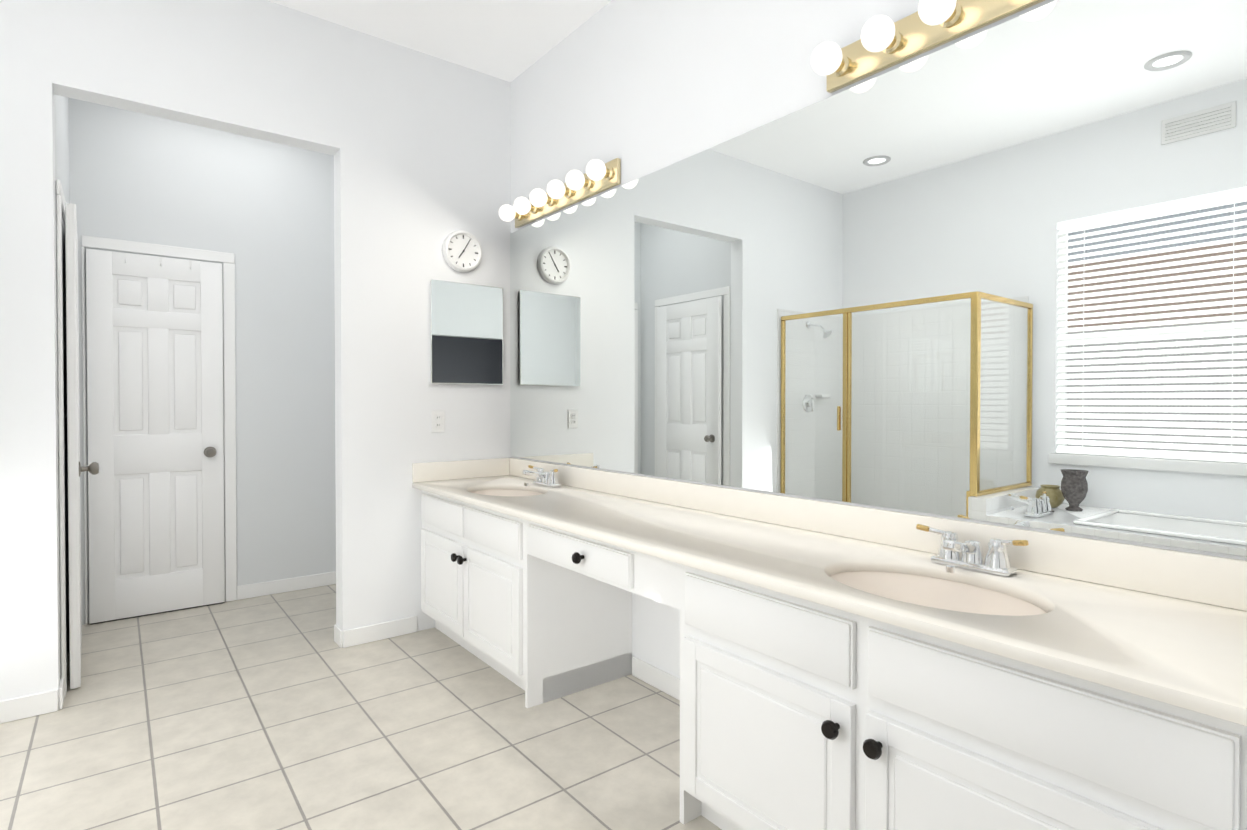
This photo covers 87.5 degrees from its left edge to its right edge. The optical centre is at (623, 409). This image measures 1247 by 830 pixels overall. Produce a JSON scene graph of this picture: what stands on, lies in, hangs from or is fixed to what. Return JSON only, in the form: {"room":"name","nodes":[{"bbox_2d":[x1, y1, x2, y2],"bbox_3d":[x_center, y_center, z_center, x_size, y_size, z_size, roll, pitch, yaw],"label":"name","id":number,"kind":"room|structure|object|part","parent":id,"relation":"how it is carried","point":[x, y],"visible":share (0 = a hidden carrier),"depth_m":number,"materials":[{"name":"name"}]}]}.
{"room":"bathroom","nodes":[
{"label":"bathroom","id":0,"kind":"room"},
{"bbox_2d":[54,94,69,678],"bbox_3d":[-2.679,-0.352,3.033,0.120,3.050,1.100,-1,1,-38],"label":"wall","id":1,"kind":"structure","parent":0,"point":[62,167],"depth_m":3.03,"materials":[{"name":"paint"}]},
{"bbox_2d":[56,179,98,697],"bbox_3d":[-2.517,0.117,3.034,0.127,2.112,0.890,-1,1,-38],"label":"door","id":2,"kind":"structure","parent":1,"relation":"in","point":[66,211],"depth_m":2.72,"materials":[{"name":"white wood"}]},
{"bbox_2d":[69,98,335,624],"bbox_3d":[-2.442,-0.363,3.990,1.670,3.050,0.120,-1,1,-38],"label":"wall","id":3,"kind":"structure","parent":0,"point":[262,211],"depth_m":4.05,"materials":[{"name":"paint"}]},
{"bbox_2d":[81,235,236,624],"bbox_3d":[-2.617,0.109,3.714,0.717,2.112,0.107,-1,1,-38],"label":"door","id":4,"kind":"structure","parent":3,"relation":"in","point":[160,348],"depth_m":3.71,"materials":[{"name":"white wood"}]},
{"bbox_2d":[237,571,335,599],"bbox_3d":[-2.142,1.118,4.158,0.690,0.085,0.012,-1,1,-38],"label":"baseboard","id":5,"kind":"structure","parent":3,"relation":"attached to","point":[329,578],"depth_m":4.14,"materials":[{"name":"white wood"}]},
{"bbox_2d":[0,0,510,709],"bbox_3d":[-1.988,-0.349,2.797,3.300,3.050,0.120,-1,1,-38],"label":"wall","id":6,"kind":"structure","parent":0,"point":[422,163],"depth_m":3.19,"materials":[{"name":"paint"}]},
{"bbox_2d":[0,679,63,723],"bbox_3d":[-2.373,1.138,2.432,0.422,0.085,0.015,-1,1,-38],"label":"baseboard","id":7,"kind":"structure","parent":6,"relation":"attached to","point":[26,706],"depth_m":2.50,"materials":[{"name":"white wood"}]},
{"bbox_2d":[336,616,416,647],"bbox_3d":[-1.239,1.128,3.316,0.382,0.085,0.015,-1,1,-38],"label":"baseboard","id":8,"kind":"structure","parent":6,"relation":"attached to","point":[380,631],"depth_m":3.30,"materials":[{"name":"white wood"}]},
{"bbox_2d":[432,411,444,431],"bbox_3d":[-0.994,0.061,3.495,0.072,0.116,0.008,-1,1,-38],"label":"electrical outlet","id":9,"kind":"object","parent":6,"relation":"attached to","point":[438,421],"visible":1,"depth_m":3.49,"materials":[{"name":"white plastic"}]},
{"bbox_2d":[442,230,481,271],"bbox_3d":[-0.875,-0.868,3.559,0.224,0.224,0.036,-1,1,-38],"label":"clock","id":10,"kind":"object","parent":6,"relation":"attached to","point":[462,250],"visible":1,"depth_m":3.55,"materials":[{"name":"white plastic"}]},
{"bbox_2d":[430,279,502,384],"bbox_3d":[-0.858,-0.418,3.587,0.422,0.550,0.020,-1,1,-38],"label":"mirror","id":11,"kind":"object","parent":6,"relation":"attached to","point":[466,332],"visible":1,"depth_m":3.57,"materials":[{"name":"silver mirror"}]},
{"bbox_2d":[0,584,721,829],"bbox_3d":[-0.804,1.224,1.298,3.540,0.060,6.410,-1,1,-38],"label":"floor","id":12,"kind":"structure","parent":0,"point":[282,711],"depth_m":2.34,"materials":[{"name":"tile"}]},
{"bbox_2d":[632,656,679,699],"bbox_3d":[0.305,1.137,2.548,0.012,0.085,0.860,-1,1,-38],"label":"baseboard","id":13,"kind":"structure","parent":12,"relation":"on","point":[642,670],"depth_m":2.75,"materials":[{"name":"white wood"}]},
{"bbox_2d":[412,458,1246,829],"bbox_3d":[0.107,0.737,2.326,0.588,0.890,3.216,-1,1,-38],"label":"bathroom vanity","id":14,"kind":"object","parent":12,"relation":"on","point":[842,666],"visible":1,"depth_m":1.51,"materials":[{"name":"white wood"}]},
{"bbox_3d":[-0.911,0.835,3.201,0.059,0.423,0.520,-1,1,-38],"label":"door","id":15,"kind":"part","parent":14,"relation":"part of","materials":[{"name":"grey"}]},
{"bbox_3d":[-0.585,0.840,2.784,0.059,0.423,0.520,-1,1,-38],"label":"door","id":16,"kind":"part","parent":14,"relation":"part of","materials":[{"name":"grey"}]},
{"bbox_2d":[523,465,561,487],"bbox_3d":[-0.424,0.333,3.239,0.164,0.095,0.269,-1,1,-38],"label":"faucet","id":17,"kind":"object","parent":14,"relation":"on","point":[546,479],"visible":1,"depth_m":3.21,"materials":[{"name":"silver metal"}]},
{"bbox_3d":[-0.190,0.501,2.273,0.059,0.107,0.645,-1,1,-38],"label":"drawer","id":18,"kind":"part","parent":14,"relation":"part of","materials":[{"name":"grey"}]},
{"bbox_3d":[0.322,0.854,1.621,0.059,0.423,0.530,-1,1,-38],"label":"door","id":19,"kind":"part","parent":14,"relation":"part of","materials":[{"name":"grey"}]},
{"bbox_2d":[916,524,1027,576],"bbox_3d":[0.843,0.352,1.614,0.164,0.095,0.269,-1,1,-38],"label":"faucet","id":20,"kind":"object","parent":14,"relation":"on","point":[951,548],"visible":1,"depth_m":1.60,"materials":[{"name":"silver metal"}]},
{"bbox_3d":[0.686,0.859,1.154,0.059,0.423,0.583,-1,1,-38],"label":"door","id":21,"kind":"part","parent":14,"relation":"part of","materials":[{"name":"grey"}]},
{"bbox_2d":[268,0,610,81],"bbox_3d":[-0.804,-1.906,1.261,3.540,0.100,6.410,-1,1,-38],"label":"ceiling","id":22,"kind":"structure","parent":0,"point":[509,40],"depth_m":3.17,"materials":[{"name":"paint"}]},
{"bbox_2d":[510,0,1246,678],"bbox_3d":[0.348,-0.346,2.577,0.127,3.050,3.340,-1,1,-38],"label":"wall","id":23,"kind":"structure","parent":0,"point":[998,274],"depth_m":1.89,"materials":[{"name":"silver metal"}]},
{"bbox_2d":[499,158,620,227],"bbox_3d":[-0.361,-1.079,3.265,0.144,0.115,0.950,-1,1,-38],"label":"sconce","id":24,"kind":"object","parent":23,"relation":"attached to","point":[598,176],"visible":1,"depth_m":3.16,"materials":[{"name":"gold metal"}]},
{"bbox_2d":[811,0,1044,92],"bbox_3d":[0.894,-1.060,1.657,0.144,0.115,0.950,-1,1,-38],"label":"sconce","id":25,"kind":"object","parent":23,"relation":"attached to","point":[884,42],"visible":0.98,"depth_m":1.82,"materials":[{"name":"gold metal"}]}
]}

